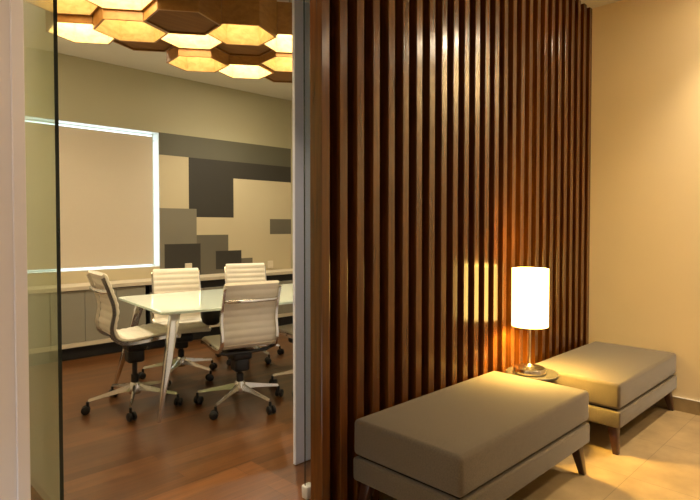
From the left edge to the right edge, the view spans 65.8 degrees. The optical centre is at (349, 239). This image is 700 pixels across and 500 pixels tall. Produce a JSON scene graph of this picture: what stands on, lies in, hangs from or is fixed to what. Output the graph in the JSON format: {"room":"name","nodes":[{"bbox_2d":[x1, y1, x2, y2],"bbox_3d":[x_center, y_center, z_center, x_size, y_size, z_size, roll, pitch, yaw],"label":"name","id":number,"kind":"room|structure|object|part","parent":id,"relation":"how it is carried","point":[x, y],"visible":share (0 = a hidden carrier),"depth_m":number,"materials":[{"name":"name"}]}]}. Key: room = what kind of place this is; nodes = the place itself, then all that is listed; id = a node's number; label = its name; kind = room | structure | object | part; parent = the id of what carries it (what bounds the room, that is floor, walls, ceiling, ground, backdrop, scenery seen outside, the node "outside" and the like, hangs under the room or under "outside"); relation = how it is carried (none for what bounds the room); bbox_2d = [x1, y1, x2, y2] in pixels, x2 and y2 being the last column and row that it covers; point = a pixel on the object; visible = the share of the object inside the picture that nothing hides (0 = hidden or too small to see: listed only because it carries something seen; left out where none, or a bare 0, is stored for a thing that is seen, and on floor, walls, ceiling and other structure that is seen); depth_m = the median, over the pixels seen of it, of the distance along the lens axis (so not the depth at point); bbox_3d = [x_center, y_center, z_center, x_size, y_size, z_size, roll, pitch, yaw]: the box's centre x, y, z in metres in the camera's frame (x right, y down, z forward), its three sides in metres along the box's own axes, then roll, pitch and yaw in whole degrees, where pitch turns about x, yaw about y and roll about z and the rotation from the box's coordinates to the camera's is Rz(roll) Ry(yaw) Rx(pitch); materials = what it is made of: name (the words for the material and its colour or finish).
{"room":"lobby","nodes":[
{"label":"lobby","id":0,"kind":"room"},
{"bbox_2d":[0,0,16,499],"bbox_3d":[-2.131,0.046,0.938,2.666,2.500,0.120,-1,2,-44],"label":"wall","id":1,"kind":"structure","parent":0,"point":[8,440],"depth_m":1.81,"materials":[{"name":"beige paint"}]},
{"bbox_2d":[10,0,30,499],"bbox_3d":[-1.164,0.022,1.883,0.039,2.500,0.133,-1,2,-44],"label":"trim","id":2,"kind":"structure","parent":1,"relation":"attached to","point":[16,6],"depth_m":1.83,"materials":[{"name":"white paint"}]},
{"bbox_2d":[24,46,290,286],"bbox_3d":[-2.429,-0.412,6.152,4.488,3.150,0.200,-1,2,-44],"label":"wall","id":3,"kind":"structure","parent":0,"point":[222,155],"depth_m":6.53,"materials":[{"name":"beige paint"}]},
{"bbox_2d":[25,119,153,271],"bbox_3d":[-3.057,-0.449,5.626,2.080,1.534,0.030,-1,2,-44],"label":"window","id":4,"kind":"structure","parent":3,"relation":"in","point":[25,119],"depth_m":5.99,"materials":[{"name":"white paint"}]},
{"bbox_2d":[25,122,153,270],"bbox_3d":[-2.996,-0.437,5.564,2.074,1.470,0.048,-1,2,-44],"label":"roller blind","id":5,"kind":"object","parent":4,"relation":"attached to","point":[106,177],"visible":0.74,"depth_m":5.76,"materials":[{"name":"beige fabric"}]},
{"bbox_3d":[-2.984,0.291,5.570,1.980,0.014,0.012,-1,2,-44],"label":"rail","id":6,"kind":"part","parent":5,"relation":"part of","materials":[{"name":"white metal"}]},
{"bbox_2d":[185,263,191,267],"bbox_3d":[-1.939,0.330,6.498,0.090,0.100,0.015,-1,2,-44],"label":"wall socket","id":7,"kind":"object","parent":3,"relation":"attached to","point":[187,265],"visible":0.59,"depth_m":6.49,"materials":[{"name":"beige plastic"}]},
{"bbox_2d":[267,261,272,267],"bbox_3d":[-1.081,0.333,7.340,0.090,0.100,0.015,-1,2,-44],"label":"wall socket","id":8,"kind":"object","parent":3,"relation":"attached to","point":[269,263],"visible":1,"depth_m":7.33,"materials":[{"name":"beige plastic"}]},
{"bbox_2d":[291,100,292,268],"bbox_3d":[0.503,-0.415,6.294,0.100,3.150,4.100,-1,2,-44],"label":"wall","id":9,"kind":"structure","parent":0,"point":[291,100],"depth_m":7.56,"materials":[{"name":"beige paint"}]},
{"bbox_2d":[292,0,310,464],"bbox_3d":[0.719,-0.318,3.952,2.872,3.066,0.022,-1,2,-44],"label":"door frame","id":10,"kind":"structure","parent":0,"point":[297,5],"depth_m":2.98,"materials":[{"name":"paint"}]},
{"bbox_2d":[23,0,620,100],"bbox_3d":[-0.500,-1.828,2.265,6.920,0.120,8.000,-1,2,-44],"label":"ceiling","id":11,"kind":"structure","parent":0,"point":[35,34],"depth_m":5.58,"materials":[{"name":"paint"}]},
{"bbox_2d":[23,0,291,82],"bbox_3d":[-0.887,-1.551,3.636,2.283,0.585,1.096,-1,2,-39],"label":"pendant light","id":12,"kind":"object","parent":11,"relation":"hanging from","point":[245,39],"visible":0.74,"depth_m":3.44,"materials":[{"name":"brown wood"}]},
{"bbox_3d":[-1.391,-1.350,3.655,0.368,0.008,0.404,-1,2,-44],"label":"closing panel","id":13,"kind":"part","parent":12,"relation":"part of","materials":[{"name":"brown wood"}]},
{"bbox_3d":[-0.972,-1.277,3.147,0.368,0.008,0.404,-1,2,-44],"label":"closing panel","id":14,"kind":"part","parent":12,"relation":"part of","materials":[{"name":"brown wood"}]},
{"bbox_3d":[-0.739,-1.352,3.763,0.368,0.008,0.404,-1,2,-44],"label":"closing panel","id":15,"kind":"part","parent":12,"relation":"part of","materials":[{"name":"brown wood"}]},
{"bbox_3d":[-0.507,-1.338,4.381,0.368,0.008,0.404,-1,2,-44],"label":"closing panel","id":16,"kind":"part","parent":12,"relation":"part of","materials":[{"name":"brown wood"}]},
{"bbox_2d":[29,332,699,499],"bbox_3d":[-0.503,1.289,2.348,6.920,0.063,8.010,-1,2,-44],"label":"floor","id":17,"kind":"structure","parent":0,"point":[107,456],"depth_m":3.26,"materials":[{"name":"red wood"}]},
{"bbox_2d":[28,293,50,365],"bbox_3d":[-3.339,0.852,4.924,1.021,0.685,0.322,-1,2,-44],"label":"base cabinet","id":18,"kind":"object","parent":17,"relation":"on","point":[39,347],"visible":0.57,"depth_m":5.11,"materials":[{"name":"grey laminate"}]},
{"bbox_2d":[28,269,292,293],"bbox_3d":[-2.206,0.460,6.018,4.184,0.040,0.330,-1,2,-44],"label":"countertop","id":19,"kind":"structure","parent":18,"relation":"on","point":[133,282],"depth_m":5.67,"materials":[{"name":"beige laminate"}]},
{"bbox_2d":[53,0,63,499],"bbox_3d":[-1.443,0.023,2.399,0.014,2.448,0.955,-1,2,-44],"label":"door","id":20,"kind":"structure","parent":17,"relation":"on","point":[55,30],"depth_m":2.06,"materials":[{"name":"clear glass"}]},
{"bbox_2d":[49,285,145,362],"bbox_3d":[-2.638,0.835,5.610,0.930,0.685,0.322,-1,2,-44],"label":"base cabinet","id":21,"kind":"object","parent":17,"relation":"on","point":[81,338],"visible":0.66,"depth_m":5.38,"materials":[{"name":"grey laminate"}]},
{"bbox_3d":[-2.755,0.759,5.285,0.307,0.509,0.017,-1,2,-44],"label":"door","id":22,"kind":"part","parent":21,"relation":"part of","materials":[{"name":"grey laminate"}]},
{"bbox_3d":[-2.534,0.754,5.502,0.305,0.509,0.017,-1,2,-44],"label":"door","id":23,"kind":"part","parent":21,"relation":"part of","materials":[{"name":"grey laminate"}]},
{"bbox_3d":[-2.313,0.748,5.718,0.306,0.509,0.017,-1,2,-44],"label":"door","id":24,"kind":"part","parent":21,"relation":"part of","materials":[{"name":"grey laminate"}]},
{"bbox_2d":[81,270,182,421],"bbox_3d":[-1.611,0.717,3.956,0.664,1.003,0.693,-1,2,-38],"label":"office chair","id":25,"kind":"object","parent":17,"relation":"on","point":[135,340],"visible":0.98,"depth_m":3.91,"materials":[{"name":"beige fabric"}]},
{"bbox_3d":[-1.718,0.481,4.118,0.526,0.483,0.018,-1,2,-38],"label":"rail","id":26,"kind":"part","parent":25,"relation":"part of","materials":[{"name":"metal"}]},
{"bbox_3d":[-1.746,0.443,3.834,0.111,0.448,0.400,-1,2,-38],"label":"backrest","id":27,"kind":"part","parent":25,"relation":"part of","materials":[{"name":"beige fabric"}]},
{"bbox_3d":[-1.724,1.097,3.883,0.285,0.077,0.034,-1,2,-34],"label":"leg","id":28,"kind":"part","parent":25,"relation":"part of","materials":[{"name":"metal"}]},
{"bbox_3d":[-1.717,1.092,4.089,0.286,0.078,0.037,1,2,40],"label":"leg","id":29,"kind":"part","parent":25,"relation":"part of","materials":[{"name":"metal"}]},
{"bbox_3d":[-1.533,1.099,3.815,0.034,0.077,0.285,0,2,-16],"label":"leg","id":30,"kind":"part","parent":25,"relation":"part of","materials":[{"name":"metal"}]},
{"bbox_3d":[-1.465,0.489,3.798,0.526,0.483,0.018,-1,2,-38],"label":"rail","id":31,"kind":"part","parent":25,"relation":"part of","materials":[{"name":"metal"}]},
{"bbox_3d":[-1.543,0.683,4.001,0.458,0.072,0.400,-1,2,-38],"label":"seat","id":32,"kind":"part","parent":25,"relation":"part of","materials":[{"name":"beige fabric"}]},
{"bbox_3d":[-1.525,1.091,4.143,0.034,0.077,0.285,1,2,20],"label":"leg","id":33,"kind":"part","parent":25,"relation":"part of","materials":[{"name":"metal"}]},
{"bbox_3d":[-1.410,1.095,3.976,0.285,0.077,0.034,0,1,2],"label":"leg","id":34,"kind":"part","parent":25,"relation":"part of","materials":[{"name":"metal"}]},
{"bbox_2d":[139,268,216,386],"bbox_3d":[-1.500,0.732,4.760,0.696,0.933,0.673,-1,2,-26],"label":"office chair","id":35,"kind":"object","parent":17,"relation":"on","point":[173,280],"visible":0.73,"depth_m":4.83,"materials":[{"name":"leather"}]},
{"bbox_3d":[-1.670,0.537,4.656,0.018,0.483,0.526,-1,2,-26],"label":"rail","id":36,"kind":"part","parent":35,"relation":"part of","materials":[{"name":"metal"}]},
{"bbox_3d":[-1.651,1.076,4.713,0.285,0.077,0.034,0,1,-12],"label":"leg","id":37,"kind":"part","parent":35,"relation":"part of","materials":[{"name":"metal"}]},
{"bbox_3d":[-1.499,1.079,4.579,0.034,0.077,0.285,0,1,6],"label":"leg","id":38,"kind":"part","parent":35,"relation":"part of","materials":[{"name":"metal"}]},
{"bbox_3d":[-1.575,0.485,4.923,0.400,0.448,0.111,-1,2,-26],"label":"backrest","id":39,"kind":"part","parent":35,"relation":"part of","materials":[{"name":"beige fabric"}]},
{"bbox_3d":[-1.460,0.735,4.697,0.400,0.072,0.458,-1,2,-26],"label":"seat","id":40,"kind":"part","parent":35,"relation":"part of","materials":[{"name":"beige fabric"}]},
{"bbox_3d":[-1.324,1.077,4.681,0.285,0.077,0.034,1,2,24],"label":"leg","id":41,"kind":"part","parent":35,"relation":"part of","materials":[{"name":"metal"}]},
{"bbox_3d":[-1.365,1.072,4.877,0.037,0.078,0.286,1,2,44],"label":"leg","id":42,"kind":"part","parent":35,"relation":"part of","materials":[{"name":"metal"}]},
{"bbox_2d":[145,279,224,340],"bbox_3d":[-1.927,0.817,6.306,0.960,0.685,0.322,-1,2,-44],"label":"base cabinet","id":43,"kind":"object","parent":17,"relation":"on","point":[208,284],"visible":0.16,"depth_m":6.36,"materials":[{"name":"grey laminate"}]},
{"bbox_3d":[-1.595,0.771,6.423,0.316,0.428,0.017,-1,2,-44],"label":"door","id":44,"kind":"part","parent":43,"relation":"part of","materials":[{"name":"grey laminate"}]},
{"bbox_2d":[113,283,292,422],"bbox_3d":[-0.609,0.827,4.744,2.508,0.745,1.148,-1,2,-38],"label":"conference table","id":45,"kind":"object","parent":17,"relation":"on","point":[207,302],"visible":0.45,"depth_m":4.09,"materials":[{"name":"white glass"}]},
{"bbox_3d":[-1.800,0.846,4.396,0.300,0.724,0.080,0,1,3],"label":"leg","id":46,"kind":"part","parent":45,"relation":"part of","materials":[{"name":"metal"}]},
{"bbox_3d":[-1.266,0.863,3.748,0.069,0.724,0.266,0,2,18],"label":"leg","id":47,"kind":"part","parent":45,"relation":"part of","materials":[{"name":"metal"}]},
{"bbox_2d":[193,280,283,419],"bbox_3d":[-0.787,0.751,4.014,0.661,0.933,0.684,-1,2,-32],"label":"office chair","id":48,"kind":"object","parent":17,"relation":"on","point":[248,310],"visible":1,"depth_m":3.85,"materials":[{"name":"leather"}]},
{"bbox_3d":[-0.981,0.557,3.872,0.018,0.483,0.526,-1,2,-32],"label":"rail","id":49,"kind":"part","parent":48,"relation":"part of","materials":[{"name":"metal"}]},
{"bbox_3d":[-0.987,1.094,4.009,0.285,0.077,0.034,0,1,2],"label":"leg","id":50,"kind":"part","parent":48,"relation":"part of","materials":[{"name":"metal"}]},
{"bbox_3d":[-0.876,1.098,3.844,0.037,0.078,0.286,1,2,22],"label":"leg","id":51,"kind":"part","parent":48,"relation":"part of","materials":[{"name":"metal"}]},
{"bbox_3d":[-0.842,0.752,4.038,0.400,0.072,0.458,-1,2,-32],"label":"seat","id":52,"kind":"part","parent":48,"relation":"part of","materials":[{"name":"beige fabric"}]},
{"bbox_3d":[-0.703,0.513,3.813,0.400,0.448,0.111,-1,2,-32],"label":"backrest","id":53,"kind":"part","parent":48,"relation":"part of","materials":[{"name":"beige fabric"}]},
{"bbox_3d":[-0.678,1.097,3.900,0.285,0.077,0.034,1,2,38],"label":"leg","id":54,"kind":"part","parent":48,"relation":"part of","materials":[{"name":"metal"}]},
{"bbox_3d":[-0.673,1.091,4.102,0.285,0.077,0.034,-1,2,-34],"label":"leg","id":55,"kind":"part","parent":48,"relation":"part of","materials":[{"name":"metal"}]},
{"bbox_3d":[-0.636,0.552,4.090,0.018,0.483,0.526,-1,2,-32],"label":"rail","id":56,"kind":"part","parent":48,"relation":"part of","materials":[{"name":"metal"}]},
{"bbox_2d":[215,263,283,365],"bbox_3d":[-0.996,0.714,5.445,0.680,0.933,0.676,-1,2,-20],"label":"office chair","id":57,"kind":"object","parent":17,"relation":"on","point":[237,272],"visible":0.29,"depth_m":5.58,"materials":[{"name":"leather"}]},
{"bbox_3d":[-1.078,0.467,5.609,0.400,0.448,0.111,-1,2,-20],"label":"backrest","id":58,"kind":"part","parent":57,"relation":"part of","materials":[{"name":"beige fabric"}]},
{"bbox_3d":[-0.882,1.061,5.306,0.285,0.077,0.034,1,2,45],"label":"leg","id":59,"kind":"part","parent":57,"relation":"part of","materials":[{"name":"metal"}]},
{"bbox_2d":[266,274,292,325],"bbox_3d":[-1.148,0.798,7.069,1.212,0.685,0.322,-1,2,-44],"label":"base cabinet","id":60,"kind":"object","parent":17,"relation":"on","point":[285,311],"visible":0.2,"depth_m":7.15,"materials":[{"name":"grey laminate"}]},
{"bbox_3d":[-1.045,0.757,6.961,0.406,0.428,0.017,-1,2,-44],"label":"door","id":61,"kind":"part","parent":60,"relation":"part of","materials":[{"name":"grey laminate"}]},
{"bbox_3d":[-0.755,0.750,7.245,0.398,0.428,0.017,-1,2,-44],"label":"door","id":62,"kind":"part","parent":60,"relation":"part of","materials":[{"name":"grey laminate"}]},
{"bbox_2d":[269,324,292,396],"bbox_3d":[-0.299,0.739,4.463,0.680,0.933,0.692,1,2,42],"label":"office chair","id":63,"kind":"object","parent":17,"relation":"on","point":[288,328],"visible":0.07,"depth_m":4.45,"materials":[{"name":"metal"}]},
{"bbox_3d":[-0.494,1.082,4.466,0.285,0.077,0.034,0,1,-2],"label":"leg","id":64,"kind":"part","parent":63,"relation":"part of","materials":[{"name":"metal"}]},
{"bbox_3d":[-0.359,0.740,4.498,0.458,0.072,0.400,1,2,42],"label":"seat","id":65,"kind":"part","parent":63,"relation":"part of","materials":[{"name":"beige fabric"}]},
{"bbox_3d":[-0.449,0.546,4.299,0.526,0.483,0.018,1,2,42],"label":"rail","id":66,"kind":"part","parent":63,"relation":"part of","materials":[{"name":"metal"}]},
{"bbox_2d":[354,371,589,499],"bbox_3d":[0.644,1.022,2.665,1.200,0.462,0.585,-1,2,-44],"label":"ottoman","id":67,"kind":"object","parent":17,"relation":"on","point":[488,436],"visible":1,"depth_m":2.38,"materials":[{"name":"beige fabric"}]},
{"bbox_3d":[0.076,1.172,2.457,0.075,0.172,0.071,-1,2,-44],"label":"leg","id":68,"kind":"part","parent":67,"relation":"part of","materials":[{"name":"brown wood"}]},
{"bbox_3d":[1.211,1.161,2.880,0.075,0.172,0.071,-1,2,-44],"label":"leg","id":69,"kind":"part","parent":67,"relation":"part of","materials":[{"name":"brown wood"}]},
{"bbox_2d":[506,366,559,381],"bbox_3d":[1.105,1.019,3.286,0.310,0.436,0.310,-1,2,-44],"label":"side table","id":70,"kind":"object","parent":17,"relation":"on","point":[551,375],"visible":0.3,"depth_m":3.20,"materials":[{"name":"grey paint"}]},
{"bbox_2d":[511,267,548,376],"bbox_3d":[1.083,0.486,3.259,0.212,0.630,0.212,-1,2,-44],"label":"table lamp","id":71,"kind":"object","parent":70,"relation":"on","point":[530,285],"visible":1,"depth_m":3.17,"materials":[{"name":"white fabric"}]},
{"bbox_3d":[1.083,0.546,3.260,0.015,0.410,0.015,-1,2,-44],"label":"lamp stem","id":72,"kind":"part","parent":71,"relation":"part of","materials":[{"name":"silver metal"}]},
{"bbox_3d":[1.083,0.344,3.255,0.212,0.346,0.212,-1,2,-44],"label":"lamp shade","id":73,"kind":"part","parent":71,"relation":"part of","materials":[{"name":"white fabric"}]},
{"bbox_2d":[536,341,676,454],"bbox_3d":[1.739,1.013,3.693,1.116,0.426,0.585,-1,2,-44],"label":"ottoman","id":74,"kind":"object","parent":17,"relation":"on","point":[621,382],"visible":0.81,"depth_m":3.40,"materials":[{"name":"beige fabric"}]},
{"bbox_2d":[536,341,675,408],"bbox_3d":[1.738,0.882,3.689,1.116,0.163,0.580,-1,2,-44],"label":"cushion","id":75,"kind":"object","parent":74,"relation":"on","point":[614,376],"depth_m":3.45,"materials":[{"name":"beige fabric"}]},
{"bbox_3d":[1.543,1.161,3.161,0.070,0.158,0.071,-1,2,-44],"label":"leg","id":76,"kind":"part","parent":74,"relation":"part of","materials":[{"name":"brown wood"}]},
{"bbox_3d":[2.278,1.142,3.881,0.070,0.158,0.071,-1,2,-44],"label":"leg","id":77,"kind":"part","parent":74,"relation":"part of","materials":[{"name":"brown wood"}]},
{"bbox_2d":[589,0,699,400],"bbox_3d":[3.210,-0.312,3.033,0.100,3.110,4.050,-1,2,-44],"label":"wall","id":78,"kind":"structure","parent":0,"point":[644,262],"depth_m":3.99,"materials":[{"name":"beige paint"}]},
{"bbox_2d":[302,0,310,499],"bbox_3d":[0.875,-0.287,3.651,3.072,3.028,0.044,-1,2,-44],"label":"window","id":79,"kind":"structure","parent":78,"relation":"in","point":[306,487],"depth_m":2.60,"materials":[{"name":"metal"}]},
{"bbox_2d":[310,0,591,499],"bbox_3d":[0.859,-0.280,3.332,2.837,3.026,0.098,-1,2,-44],"label":"slatted screen","id":80,"kind":"object","parent":78,"relation":"attached to","point":[450,140],"visible":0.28,"depth_m":2.88,"materials":[{"name":"brown wood"}]},
{"bbox_2d":[653,397,699,414],"bbox_3d":[3.210,1.197,2.991,0.012,0.094,3.735,-1,2,-44],"label":"baseboard","id":81,"kind":"structure","parent":78,"relation":"attached to","point":[683,405],"depth_m":3.84,"materials":[{"name":"beige stone"}]},
{"bbox_2d":[672,396,699,401],"bbox_3d":[3.210,1.148,2.989,0.013,0.004,3.735,-1,2,-44],"label":"trim","id":82,"kind":"structure","parent":78,"relation":"attached to","point":[672,396],"depth_m":3.84,"materials":[{"name":"white paint"}]}
]}

